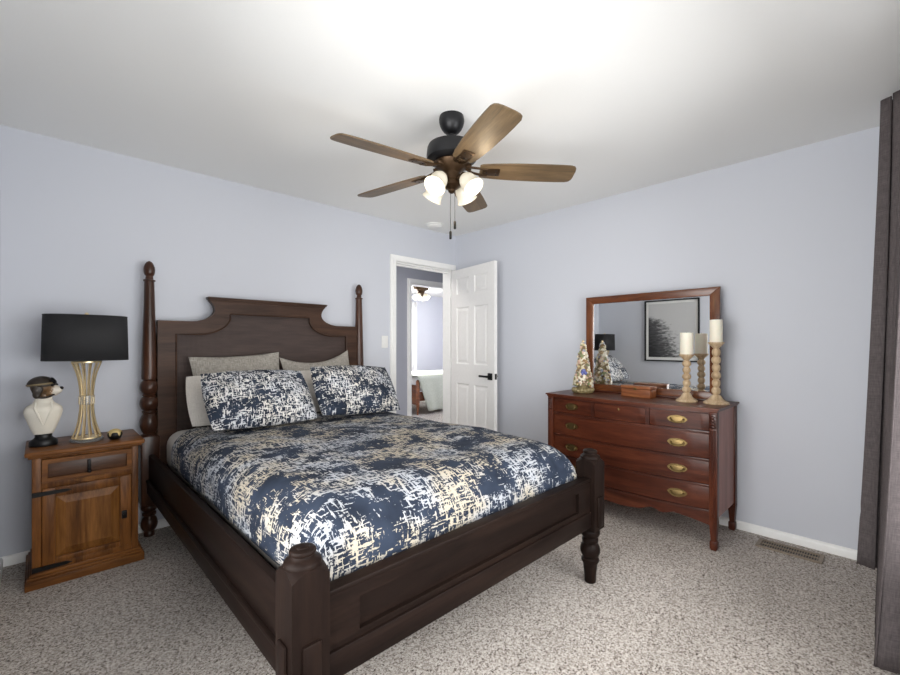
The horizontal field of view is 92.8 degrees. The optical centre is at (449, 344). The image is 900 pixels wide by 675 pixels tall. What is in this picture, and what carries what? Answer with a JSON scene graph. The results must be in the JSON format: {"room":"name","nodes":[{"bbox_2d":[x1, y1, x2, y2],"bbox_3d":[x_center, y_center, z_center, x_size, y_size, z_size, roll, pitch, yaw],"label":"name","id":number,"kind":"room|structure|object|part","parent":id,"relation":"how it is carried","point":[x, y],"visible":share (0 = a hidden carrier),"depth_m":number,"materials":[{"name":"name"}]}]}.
{"room":"bedroom","nodes":[
{"label":"bedroom","id":0,"kind":"room"},
{"bbox_2d":[0,125,455,556],"bbox_3d":[-1.248,0.006,3.623,3.765,2.440,0.120,0,0,-44],"label":"wall","id":1,"kind":"structure","parent":0,"point":[80,225],"depth_m":2.76,"materials":[{"name":"grey paint"}]},
{"bbox_2d":[1,518,169,566],"bbox_3d":[-1.529,1.198,3.263,2.621,0.055,0.013,0,0,-44],"label":"baseboard","id":2,"kind":"structure","parent":1,"relation":"attached to","point":[8,560],"depth_m":2.41,"materials":[{"name":"white paint"}]},
{"bbox_2d":[382,336,387,347],"bbox_3d":[-0.627,-0.029,4.128,0.074,0.116,0.010,0,0,-44],"label":"light switch","id":3,"kind":"object","parent":1,"relation":"attached to","point":[384,338],"visible":1,"depth_m":4.12,"materials":[{"name":"white plastic"}]},
{"bbox_2d":[390,254,455,412],"bbox_3d":[-0.257,0.171,4.476,0.890,2.110,0.019,0,0,-44],"label":"trim","id":4,"kind":"structure","parent":1,"relation":"attached to","point":[393,258],"depth_m":4.19,"materials":[{"name":"white paint"}]},
{"bbox_2d":[396,261,450,422],"bbox_3d":[-0.305,0.201,4.526,0.770,2.050,0.124,0,0,-44],"label":"trim","id":5,"kind":"structure","parent":1,"relation":"attached to","point":[446,273],"depth_m":4.77,"materials":[{"name":"white paint"}]},
{"bbox_2d":[396,266,442,415],"bbox_3d":[-0.736,0.006,5.637,4.000,2.440,0.120,0,0,-44],"label":"wall","id":6,"kind":"structure","parent":0,"point":[402,273],"depth_m":5.66,"materials":[{"name":"grey paint"}]},
{"bbox_2d":[407,278,442,415],"bbox_3d":[-0.233,0.169,6.022,0.920,2.115,0.019,0,0,-44],"label":"trim","id":7,"kind":"structure","parent":6,"relation":"attached to","point":[410,281],"depth_m":5.72,"materials":[{"name":"white paint"}]},
{"bbox_2d":[412,283,442,289],"bbox_3d":[-0.281,0.199,6.072,0.800,2.055,0.124,0,0,-44],"label":"trim","id":8,"kind":"structure","parent":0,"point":[413,284],"depth_m":5.98,"materials":[{"name":"white paint"}]},
{"bbox_2d":[412,294,442,391],"bbox_3d":[-1.772,0.006,9.504,5.050,2.440,0.100,0,0,-44],"label":"wall","id":9,"kind":"structure","parent":0,"point":[430,311],"depth_m":10.67,"materials":[{"name":"white paint"}]},
{"bbox_3d":[-1.664,-0.249,9.571,1.500,1.350,0.072,0,0,-44],"label":"window","id":10,"kind":"structure","parent":9,"relation":"in","visible":0},
{"bbox_2d":[412,301,416,370],"bbox_3d":[-0.944,0.086,10.118,0.423,2.220,0.053,0,0,-44],"label":"sheer curtain","id":11,"kind":"object","parent":10,"relation":"hanging from","point":[414,304],"visible":0.28,"depth_m":10.19,"materials":[{"name":"white fabric"}]},
{"bbox_2d":[0,0,899,296],"bbox_3d":[-0.015,-1.254,5.863,8.645,0.080,8.950,0,0,-44],"label":"ceiling","id":12,"kind":"structure","parent":0,"point":[631,95],"depth_m":2.00,"materials":[{"name":"white paint"}]},
{"bbox_2d":[412,286,433,300],"bbox_3d":[-0.625,-1.055,8.713,1.182,0.317,1.165,0,0,-44],"label":"ceiling fan","id":13,"kind":"object","parent":12,"relation":"hanging from","point":[420,294],"visible":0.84,"depth_m":8.63,"materials":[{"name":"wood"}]},
{"bbox_3d":[-0.626,-0.967,8.568,0.137,0.141,0.124,0,0,-44],"label":"lamp shade","id":14,"kind":"part","parent":13,"relation":"part of","materials":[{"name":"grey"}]},
{"bbox_2d":[426,222,442,228],"bbox_3d":[-0.156,-1.196,4.323,0.180,0.034,0.180,0,0,-44],"label":"smoke detector","id":15,"kind":"object","parent":12,"relation":"attached to","point":[431,225],"visible":1,"depth_m":4.28,"materials":[{"name":"white plastic"}]},
{"bbox_2d":[330,103,575,238],"bbox_3d":[-0.026,-0.888,2.270,1.247,0.652,1.268,0,0,-44],"label":"ceiling fan","id":16,"kind":"object","parent":12,"relation":"hanging from","point":[450,155],"visible":1,"depth_m":2.21,"materials":[{"name":"brown wood"}]},
{"bbox_3d":[-0.309,-0.922,2.034,0.508,0.007,0.148,-1,13,-38],"label":"blade","id":17,"kind":"part","parent":16,"relation":"part of","materials":[{"name":"brown wood"}]},
{"bbox_3d":[-0.325,-0.922,2.507,0.508,0.007,0.148,-1,11,34],"label":"blade","id":18,"kind":"part","parent":16,"relation":"part of","materials":[{"name":"brown wood"}]},
{"bbox_3d":[-0.090,-0.829,2.356,0.116,0.125,0.125,0,0,-44],"label":"lamp shade","id":19,"kind":"part","parent":16,"relation":"part of","materials":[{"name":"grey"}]},
{"bbox_3d":[-0.065,-0.829,2.182,0.125,0.125,0.116,0,0,-44],"label":"lamp shade","id":20,"kind":"part","parent":16,"relation":"part of","materials":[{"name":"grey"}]},
{"bbox_3d":[-0.060,-0.838,2.193,0.048,0.050,0.042,0,0,-44],"label":"bulb","id":21,"kind":"part","parent":16,"relation":"part of","materials":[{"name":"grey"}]},
{"bbox_3d":[0.003,-0.713,2.281,0.002,0.242,0.003,0,0,-44],"label":"pull chain","id":22,"kind":"part","parent":16,"relation":"part of","materials":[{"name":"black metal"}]},
{"bbox_3d":[0.083,-0.829,2.381,0.125,0.125,0.116,0,0,-44],"label":"lamp shade","id":23,"kind":"part","parent":16,"relation":"part of","materials":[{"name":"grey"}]},
{"bbox_3d":[0.098,-0.838,2.212,0.042,0.050,0.048,0,0,-44],"label":"bulb","id":24,"kind":"part","parent":16,"relation":"part of","materials":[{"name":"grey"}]},
{"bbox_3d":[0.121,-0.922,2.669,0.148,0.007,0.508,-12,-5,15],"label":"blade","id":25,"kind":"part","parent":16,"relation":"part of","materials":[{"name":"brown wood"}]},
{"bbox_3d":[0.108,-0.829,2.207,0.116,0.125,0.125,0,0,-44],"label":"lamp shade","id":26,"kind":"part","parent":16,"relation":"part of","materials":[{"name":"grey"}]},
{"bbox_3d":[0.146,-0.922,1.903,0.148,0.007,0.508,13,-3,-20],"label":"blade","id":27,"kind":"part","parent":16,"relation":"part of","materials":[{"name":"brown wood"}]},
{"bbox_3d":[0.412,-0.922,2.295,0.508,0.007,0.148,1,-12,-2],"label":"blade","id":28,"kind":"part","parent":16,"relation":"part of","materials":[{"name":"brown wood"}]},
{"bbox_2d":[0,401,899,674],"bbox_3d":[-0.015,1.251,5.863,8.645,0.050,8.950,0,0,-44],"label":"floor","id":29,"kind":"structure","parent":0,"point":[661,601],"depth_m":1.93,"materials":[{"name":"carpet"}]},
{"bbox_2d":[24,429,144,592],"bbox_3d":[-2.064,0.882,2.429,0.490,0.688,0.418,0,0,-44],"label":"nightstand","id":30,"kind":"object","parent":29,"relation":"on","point":[85,495],"visible":0.98,"depth_m":2.28,"materials":[{"name":"brown wood"}]},
{"bbox_2d":[23,376,63,447],"bbox_3d":[-2.170,0.352,2.289,0.158,0.371,0.113,0,0,-44],"label":"bust","id":31,"kind":"object","parent":30,"relation":"on","point":[43,415],"visible":1,"depth_m":2.26,"materials":[{"name":"white ceramic"}]},
{"bbox_2d":[40,313,128,443],"bbox_3d":[-2.038,0.179,2.404,0.378,0.718,0.262,0,0,-44],"label":"table lamp","id":32,"kind":"object","parent":30,"relation":"on","point":[75,338],"visible":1,"depth_m":2.34,"materials":[{"name":"black fabric"}]},
{"bbox_3d":[-2.067,0.307,2.368,0.044,0.421,0.013,0,0,-44],"label":"cage rod","id":33,"kind":"part","parent":32,"relation":"part of","materials":[{"name":"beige metal"}]},
{"bbox_3d":[-2.045,0.307,2.359,0.037,0.421,0.030,0,0,-44],"label":"cage rod","id":34,"kind":"part","parent":32,"relation":"part of","materials":[{"name":"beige metal"}]},
{"bbox_3d":[-2.083,0.307,2.411,0.044,0.421,0.008,0,0,9],"label":"cage rod","id":35,"kind":"part","parent":32,"relation":"part of","materials":[{"name":"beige metal"}]},
{"bbox_3d":[-2.021,0.307,2.361,0.008,0.421,0.044,0,0,-21],"label":"cage rod","id":36,"kind":"part","parent":32,"relation":"part of","materials":[{"name":"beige metal"}]},
{"bbox_3d":[-2.038,-0.038,2.404,0.376,0.248,0.260,0,0,-44],"label":"lamp shade","id":37,"kind":"part","parent":32,"relation":"part of","materials":[{"name":"black fabric"}]},
{"bbox_3d":[-2.038,-0.161,2.404,0.368,0.005,0.255,0,0,-44],"label":"shade trim","id":38,"kind":"part","parent":32,"relation":"part of","materials":[{"name":"black fabric"}]},
{"bbox_3d":[-2.074,0.307,2.433,0.044,0.421,0.008,0,0,39],"label":"cage rod","id":39,"kind":"part","parent":32,"relation":"part of","materials":[{"name":"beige metal"}]},
{"bbox_3d":[-2.038,0.095,2.404,0.134,0.012,0.134,0,0,-44],"label":"plate","id":40,"kind":"part","parent":32,"relation":"part of","materials":[{"name":"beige metal"}]},
{"bbox_3d":[-2.038,0.085,2.404,0.378,0.005,0.262,0,0,-44],"label":"shade trim","id":41,"kind":"part","parent":32,"relation":"part of","materials":[{"name":"black fabric"}]},
{"bbox_3d":[-2.038,0.517,2.404,0.128,0.010,0.128,0,0,-44],"label":"plate","id":42,"kind":"part","parent":32,"relation":"part of","materials":[{"name":"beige metal"}]},
{"bbox_3d":[-2.002,0.307,2.375,0.044,0.421,0.008,0,0,39],"label":"cage rod","id":43,"kind":"part","parent":32,"relation":"part of","materials":[{"name":"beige metal"}]},
{"bbox_3d":[-2.055,0.307,2.447,0.008,0.421,0.044,0,0,-21],"label":"cage rod","id":44,"kind":"part","parent":32,"relation":"part of","materials":[{"name":"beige metal"}]},
{"bbox_3d":[-1.993,0.307,2.397,0.030,0.421,0.037,0,0,-44],"label":"cage rod","id":45,"kind":"part","parent":32,"relation":"part of","materials":[{"name":"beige metal"}]},
{"bbox_3d":[-2.031,0.307,2.450,0.008,0.421,0.044,0,0,9],"label":"cage rod","id":46,"kind":"part","parent":32,"relation":"part of","materials":[{"name":"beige metal"}]},
{"bbox_3d":[-1.995,0.307,2.421,0.041,0.421,0.022,0,0,-44],"label":"cage rod","id":47,"kind":"part","parent":32,"relation":"part of","materials":[{"name":"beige metal"}]},
{"bbox_3d":[-1.937,0.927,2.300,0.366,0.388,0.019,0,0,-44],"label":"door frame","id":48,"kind":"part","parent":30,"relation":"part of","materials":[{"name":"brown wood"}]},
{"bbox_3d":[-1.938,0.643,2.301,0.368,0.117,0.024,0,0,-44],"label":"drawer frame","id":49,"kind":"part","parent":30,"relation":"part of","materials":[{"name":"brown wood"}]},
{"bbox_3d":[-1.942,0.644,2.305,0.326,0.076,0.010,0,0,-44],"label":"drawer panel","id":50,"kind":"part","parent":30,"relation":"part of","materials":[{"name":"brown wood"}]},
{"bbox_3d":[-1.937,0.937,2.299,0.264,0.312,0.014,0,0,-44],"label":"door panel","id":51,"kind":"part","parent":30,"relation":"part of","materials":[{"name":"brown wood"}]},
{"bbox_3d":[-1.930,0.649,2.293,0.020,0.070,0.027,0,0,-44],"label":"drawer pull","id":52,"kind":"part","parent":30,"relation":"part of","materials":[{"name":"black metal"}]},
{"bbox_2d":[107,429,122,439],"bbox_3d":[-1.904,0.507,2.436,0.071,0.062,0.071,0,0,-44],"label":"bowl","id":53,"kind":"object","parent":30,"relation":"on","point":[113,434],"visible":1,"depth_m":2.41,"materials":[{"name":"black metal"}]},
{"bbox_3d":[-1.818,0.949,2.394,0.025,0.045,0.019,0,0,-44],"label":"lock plate","id":54,"kind":"part","parent":30,"relation":"part of","materials":[{"name":"black metal"}]},
{"bbox_2d":[139,261,603,674],"bbox_3d":[-0.601,0.344,2.483,1.674,1.765,2.340,0,0,-44],"label":"bed","id":55,"kind":"object","parent":29,"relation":"on","point":[302,621],"visible":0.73,"depth_m":1.72,"materials":[{"name":"brown wood"}]},
{"bbox_3d":[-1.933,0.344,2.754,0.106,1.765,0.106,0,0,-44],"label":"head post","id":56,"kind":"part","parent":55,"relation":"part of","materials":[{"name":"brown wood"}]},
{"bbox_3d":[-1.166,0.819,1.948,0.046,0.245,2.125,0,0,-44],"label":"rail","id":57,"kind":"part","parent":55,"relation":"part of","materials":[{"name":"brown wood"}]},
{"bbox_2d":[167,429,279,569],"bbox_3d":[-0.647,0.685,2.531,1.412,0.270,1.990,0,0,-44],"label":"mattress","id":58,"kind":"object","parent":55,"relation":"on","point":[173,437],"visible":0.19,"depth_m":2.04,"materials":[{"name":"white fabric"}]},
{"bbox_2d":[189,352,278,427],"bbox_3d":[-1.475,0.296,3.017,0.188,0.481,0.606,0,0,42],"label":"pillow","id":59,"kind":"object","parent":58,"relation":"on","point":[270,361],"visible":0.33,"depth_m":2.98,"materials":[{"name":"grey fabric"}]},
{"bbox_2d":[279,350,348,370],"bbox_3d":[-1.028,0.296,3.434,0.163,0.505,0.636,0,0,44],"label":"pillow","id":60,"kind":"object","parent":58,"relation":"on","point":[342,359],"visible":0.2,"depth_m":3.39,"materials":[{"name":"grey fabric"}]},
{"bbox_2d":[171,411,576,580],"bbox_3d":[-0.473,0.614,2.350,1.470,0.254,1.794,0,0,-44],"label":"duvet","id":61,"kind":"object","parent":58,"relation":"on","point":[365,490],"visible":0.9,"depth_m":1.75,"materials":[{"name":"fabric"}]},
{"bbox_2d":[186,376,210,426],"bbox_3d":[-1.353,0.342,2.818,0.660,0.301,0.202,0,0,-40],"label":"pillow","id":62,"kind":"object","parent":61,"relation":"on","point":[198,416],"visible":0.07,"depth_m":2.60,"materials":[{"name":"white fabric"}]},
{"bbox_2d":[200,370,316,430],"bbox_3d":[-1.142,0.320,2.602,0.296,0.327,0.636,0,0,42],"label":"pillow","id":63,"kind":"object","parent":61,"relation":"on","point":[232,400],"visible":1,"depth_m":2.50,"materials":[{"name":"fabric"}]},
{"bbox_2d":[301,370,320,411],"bbox_3d":[-0.853,0.340,3.293,0.640,0.302,0.200,0,0,-42],"label":"pillow","id":64,"kind":"object","parent":61,"relation":"on","point":[306,374],"visible":0.09,"depth_m":3.11,"materials":[{"name":"white fabric"}]},
{"bbox_2d":[310,365,399,414],"bbox_3d":[-0.669,0.317,3.074,0.636,0.339,0.284,0,0,-41],"label":"pillow","id":65,"kind":"object","parent":61,"relation":"on","point":[338,389],"visible":1,"depth_m":2.97,"materials":[{"name":"fabric"}]},
{"bbox_3d":[-1.370,0.281,3.287,1.470,1.170,0.052,0,0,-44],"label":"headboard frame","id":66,"kind":"part","parent":55,"relation":"part of","materials":[{"name":"brown wood"}]},
{"bbox_3d":[-1.375,0.268,3.292,1.264,0.976,0.018,0,0,-44],"label":"headboard panel","id":67,"kind":"part","parent":55,"relation":"part of","materials":[{"name":"brown wood"}]},
{"bbox_3d":[-1.365,-0.318,3.281,0.892,0.029,0.068,0,0,-44],"label":"crown moulding","id":68,"kind":"part","parent":55,"relation":"part of","materials":[{"name":"brown wood"}]},
{"bbox_3d":[-0.394,0.902,1.147,0.104,0.648,0.104,0,0,-44],"label":"foot post","id":69,"kind":"part","parent":55,"relation":"part of","materials":[{"name":"brown wood"}]},
{"bbox_3d":[-0.813,0.344,3.826,0.106,1.765,0.106,0,0,-44],"label":"head post","id":70,"kind":"part","parent":55,"relation":"part of","materials":[{"name":"brown wood"}]},
{"bbox_3d":[0.172,0.797,1.676,1.450,0.248,0.054,0,0,-44],"label":"footboard frame","id":71,"kind":"part","parent":55,"relation":"part of","materials":[{"name":"brown wood"}]},
{"bbox_3d":[0.167,0.773,1.681,1.250,0.105,0.016,0,0,-44],"label":"footboard panel","id":72,"kind":"part","parent":55,"relation":"part of","materials":[{"name":"brown wood"}]},
{"bbox_3d":[0.726,0.902,2.218,0.104,0.648,0.104,0,0,-44],"label":"foot post","id":73,"kind":"part","parent":55,"relation":"part of","materials":[{"name":"brown wood"}]},
{"bbox_2d":[412,380,424,414],"bbox_3d":[-0.367,0.916,8.662,2.004,0.620,1.528,0,0,-44],"label":"bed","id":74,"kind":"object","parent":29,"relation":"on","point":[417,396],"visible":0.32,"depth_m":7.46,"materials":[{"name":"wood"}]},
{"bbox_3d":[-1.070,0.876,7.989,0.050,0.340,1.500,0,0,-44],"label":"footboard","id":75,"kind":"part","parent":74,"relation":"part of","materials":[{"name":"wood"}]},
{"bbox_3d":[-0.561,0.916,7.465,0.068,0.620,0.068,0,0,-44],"label":"post","id":76,"kind":"part","parent":74,"relation":"part of","materials":[{"name":"brown wood"}]},
{"bbox_3d":[0.143,0.906,8.153,1.930,0.160,0.040,0,0,-44],"label":"rail","id":77,"kind":"part","parent":74,"relation":"part of","materials":[{"name":"wood"}]},
{"bbox_2d":[412,370,442,390],"bbox_3d":[-0.362,0.691,8.652,1.870,0.250,1.440,0,0,-44],"label":"mattress","id":78,"kind":"object","parent":74,"relation":"on","point":[414,378],"visible":0.13,"depth_m":8.75,"materials":[{"name":"white fabric"}]},
{"bbox_2d":[412,372,442,410],"bbox_3d":[-0.217,0.855,8.047,1.403,0.634,0.515,0,0,-44],"label":"throw blanket","id":79,"kind":"object","parent":78,"relation":"on","point":[431,384],"visible":0.41,"depth_m":7.65,"materials":[{"name":"white fabric"}]},
{"bbox_2d":[545,389,738,550],"bbox_3d":[1.316,0.802,3.088,0.525,0.848,1.192,0,0,-44],"label":"dresser","id":80,"kind":"object","parent":29,"relation":"on","point":[662,454],"visible":0.86,"depth_m":2.78,"materials":[{"name":"brown wood"}]},
{"bbox_3d":[0.799,0.814,3.372,0.048,0.824,0.044,0,0,-44],"label":"leg","id":81,"kind":"part","parent":80,"relation":"part of","materials":[{"name":"brown wood"}]},
{"bbox_3d":[0.903,0.463,3.204,0.022,0.049,0.115,0,0,-37],"label":"drawer pull","id":82,"kind":"part","parent":80,"relation":"part of","materials":[{"name":"gold metal"}]},
{"bbox_3d":[0.903,0.608,3.204,0.022,0.049,0.115,0,0,-37],"label":"drawer pull","id":83,"kind":"part","parent":80,"relation":"part of","materials":[{"name":"gold metal"}]},
{"bbox_3d":[0.903,0.768,3.204,0.022,0.049,0.115,0,0,-37],"label":"drawer pull","id":84,"kind":"part","parent":80,"relation":"part of","materials":[{"name":"gold metal"}]},
{"bbox_3d":[0.920,0.467,3.223,0.022,0.102,0.335,0,0,-37],"label":"drawer","id":85,"kind":"part","parent":80,"relation":"part of","materials":[{"name":"brown wood"}]},
{"bbox_2d":[572,340,594,393],"bbox_3d":[1.052,0.170,3.389,0.173,0.416,0.176,0,0,35],"label":"tree figurine","id":86,"kind":"object","parent":80,"relation":"on","point":[583,381],"visible":1,"depth_m":3.35,"materials":[{"name":"plastic"}]},
{"bbox_3d":[1.160,0.467,2.939,0.023,0.102,0.356,0,0,-44],"label":"drawer","id":87,"kind":"part","parent":80,"relation":"part of","materials":[{"name":"brown wood"}]},
{"bbox_3d":[1.183,0.528,2.961,0.098,0.016,1.084,0,0,-44],"label":"drawer rail","id":88,"kind":"part","parent":80,"relation":"part of","materials":[{"name":"brown wood"}]},
{"bbox_3d":[1.183,0.695,2.961,0.098,0.014,1.084,0,0,-44],"label":"drawer rail","id":89,"kind":"part","parent":80,"relation":"part of","materials":[{"name":"brown wood"}]},
{"bbox_3d":[1.183,0.407,2.961,0.098,0.014,1.084,0,0,-44],"label":"drawer rail","id":90,"kind":"part","parent":80,"relation":"part of","materials":[{"name":"brown wood"}]},
{"bbox_3d":[1.176,0.612,2.954,0.065,0.148,1.072,0,0,-44],"label":"drawer","id":91,"kind":"part","parent":80,"relation":"part of","materials":[{"name":"brown wood"}]},
{"bbox_3d":[1.176,0.772,2.954,0.065,0.136,1.072,0,0,-44],"label":"drawer","id":92,"kind":"part","parent":80,"relation":"part of","materials":[{"name":"brown wood"}]},
{"bbox_3d":[1.183,0.849,2.961,0.098,0.014,1.084,0,0,-44],"label":"drawer rail","id":93,"kind":"part","parent":80,"relation":"part of","materials":[{"name":"brown wood"}]},
{"bbox_3d":[1.176,0.925,2.954,0.065,0.134,1.072,0,0,-44],"label":"drawer","id":94,"kind":"part","parent":80,"relation":"part of","materials":[{"name":"brown wood"}]},
{"bbox_2d":[621,384,656,398],"bbox_3d":[1.370,0.337,3.115,0.090,0.082,0.230,0,0,-35],"label":"wooden box","id":95,"kind":"object","parent":80,"relation":"on","point":[641,391],"visible":1,"depth_m":3.07,"materials":[{"name":"brown wood"}]},
{"bbox_3d":[1.370,0.307,3.115,0.090,0.022,0.230,0,0,-35],"label":"lid","id":96,"kind":"part","parent":95,"relation":"part of","materials":[{"name":"brown wood"}]},
{"bbox_2d":[586,286,720,400],"bbox_3d":[1.459,-0.004,3.189,0.065,0.765,0.982,0,0,-44],"label":"dresser mirror","id":97,"kind":"object","parent":80,"relation":"on","point":[634,339],"visible":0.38,"depth_m":3.16,"materials":[{"name":"brown wood"}]},
{"bbox_3d":[1.464,0.343,3.194,0.034,0.054,0.962,0,0,-44],"label":"frame rail","id":98,"kind":"part","parent":97,"relation":"part of","materials":[{"name":"wood"}]},
{"bbox_3d":[1.464,-0.359,3.194,0.034,0.056,0.962,0,0,-44],"label":"frame rail","id":99,"kind":"part","parent":97,"relation":"part of","materials":[{"name":"wood"}]},
{"bbox_3d":[1.183,1.001,2.961,0.098,0.014,1.084,0,0,-44],"label":"drawer rail","id":100,"kind":"part","parent":80,"relation":"part of","materials":[{"name":"brown wood"}]},
{"bbox_3d":[1.413,0.463,2.670,0.115,0.049,0.022,0,0,39],"label":"drawer pull","id":101,"kind":"part","parent":80,"relation":"part of","materials":[{"name":"gold metal"}]},
{"bbox_3d":[1.413,0.608,2.670,0.115,0.049,0.022,0,0,39],"label":"drawer pull","id":102,"kind":"part","parent":80,"relation":"part of","materials":[{"name":"gold metal"}]},
{"bbox_3d":[1.413,0.768,2.670,0.115,0.049,0.022,0,0,39],"label":"drawer pull","id":103,"kind":"part","parent":80,"relation":"part of","materials":[{"name":"gold metal"}]},
{"bbox_3d":[1.413,0.921,2.670,0.115,0.049,0.022,0,0,39],"label":"drawer pull","id":104,"kind":"part","parent":80,"relation":"part of","materials":[{"name":"gold metal"}]},
{"bbox_3d":[1.433,0.467,2.686,0.335,0.102,0.022,0,0,39],"label":"drawer","id":105,"kind":"part","parent":80,"relation":"part of","materials":[{"name":"brown wood"}]},
{"bbox_2d":[675,354,697,402],"bbox_3d":[1.574,0.221,2.850,0.132,0.315,0.132,0,0,-44],"label":"candle holder","id":106,"kind":"object","parent":80,"relation":"on","point":[686,397],"visible":1,"depth_m":2.83,"materials":[{"name":"brown wood"}]},
{"bbox_2d":[680,332,692,353],"bbox_3d":[1.574,-0.011,2.850,0.079,0.149,0.079,0,0,-44],"label":"pillar candle","id":107,"kind":"object","parent":106,"relation":"on","point":[686,339],"visible":0.89,"depth_m":2.82,"materials":[{"name":"beige wax"}]},
{"bbox_2d":[679,354,694,359],"bbox_3d":[1.574,0.083,2.850,0.092,0.040,0.092,0,0,-44],"label":"candle holder","id":108,"kind":"object","parent":106,"relation":"on","point":[684,356],"depth_m":2.82,"materials":[{"name":"brown wood"}]},
{"bbox_3d":[1.577,0.814,2.559,0.048,0.824,0.044,0,0,-44],"label":"leg","id":109,"kind":"part","parent":80,"relation":"part of","materials":[{"name":"brown wood"}]},
{"bbox_2d":[703,342,729,404],"bbox_3d":[1.703,0.180,2.742,0.148,0.395,0.148,0,0,-44],"label":"candle holder","id":110,"kind":"object","parent":80,"relation":"on","point":[715,398],"visible":1,"depth_m":2.72,"materials":[{"name":"brown wood"}]},
{"bbox_2d":[710,319,722,341],"bbox_3d":[1.703,-0.091,2.742,0.073,0.149,0.073,0,0,-44],"label":"pillar candle","id":111,"kind":"object","parent":110,"relation":"on","point":[716,326],"visible":0.94,"depth_m":2.71,"materials":[{"name":"beige wax"}]},
{"bbox_2d":[708,342,724,347],"bbox_3d":[1.703,0.003,2.742,0.092,0.040,0.092,0,0,-44],"label":"candle holder","id":112,"kind":"object","parent":110,"relation":"on","point":[713,344],"depth_m":2.72,"materials":[{"name":"brown wood"}]},
{"bbox_3d":[1.874,0.814,2.845,0.044,0.824,0.044,0,0,-44],"label":"leg","id":113,"kind":"part","parent":80,"relation":"part of","materials":[{"name":"brown wood"}]},
{"bbox_2d":[755,538,824,563],"bbox_3d":[2.015,1.221,2.546,0.130,0.008,0.310,0,0,-44],"label":"floor vent","id":114,"kind":"object","parent":29,"relation":"in","point":[764,543],"visible":1,"depth_m":2.54,"materials":[{"name":"brown metal"}]},
{"bbox_2d":[456,126,879,549],"bbox_3d":[1.371,0.006,3.522,0.120,2.440,3.650,0,0,-44],"label":"wall","id":115,"kind":"structure","parent":0,"point":[787,238],"depth_m":2.79,"materials":[{"name":"grey paint"}]},
{"bbox_2d":[450,260,497,430],"bbox_3d":[0.231,0.203,4.430,0.139,2.022,0.764,0,0,-33],"label":"door","id":116,"kind":"structure","parent":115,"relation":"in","point":[473,291],"depth_m":4.37,"materials":[{"name":"white paint"}]},
{"bbox_3d":[0.344,0.309,4.177,0.052,0.066,0.156,0,0,-33],"label":"handle","id":117,"kind":"part","parent":116,"relation":"part of","materials":[{"name":"black metal"}]},
{"bbox_2d":[719,516,856,559],"bbox_3d":[1.282,1.198,3.519,0.013,0.055,3.530,0,0,-44],"label":"baseboard","id":118,"kind":"structure","parent":115,"relation":"attached to","point":[822,546],"depth_m":2.63,"materials":[{"name":"white paint"}]},
{"bbox_3d":[1.275,0.006,0.987,3.525,2.440,0.120,0,0,-44],"label":"wall","id":119,"kind":"structure","parent":0,"visible":0},
{"bbox_3d":[1.248,-1.179,1.120,2.988,0.040,0.109,0,0,-44],"label":"curtain rod","id":120,"kind":"object","parent":119,"relation":"attached to","visible":0},
{"bbox_2d":[857,96,892,569],"bbox_3d":[2.120,-0.044,2.091,0.227,2.230,0.191,0,0,-44],"label":"curtain","id":121,"kind":"object","parent":120,"relation":"hanging from","point":[868,537],"visible":0.69,"depth_m":2.04,"materials":[{"name":"grey fabric"}]},
{"bbox_2d":[874,90,899,673],"bbox_3d":[1.857,0.029,1.762,0.588,2.375,0.169,0,0,-44],"label":"curtain","id":122,"kind":"object","parent":120,"relation":"hanging from","point":[887,599],"visible":1,"depth_m":1.61,"materials":[{"name":"grey fabric"}]},
{"bbox_3d":[-1.262,0.006,1.002,0.120,2.440,3.650,0,0,-44],"label":"wall","id":123,"kind":"structure","parent":0,"visible":0},
{"bbox_2d":[0,557,2,583],"bbox_3d":[-1.864,1.198,1.727,0.013,0.055,1.770,0,0,-44],"label":"baseboard","id":124,"kind":"structure","parent":123,"relation":"attached to","point":[1,559],"depth_m":2.29,"materials":[{"name":"white paint"}]}
]}

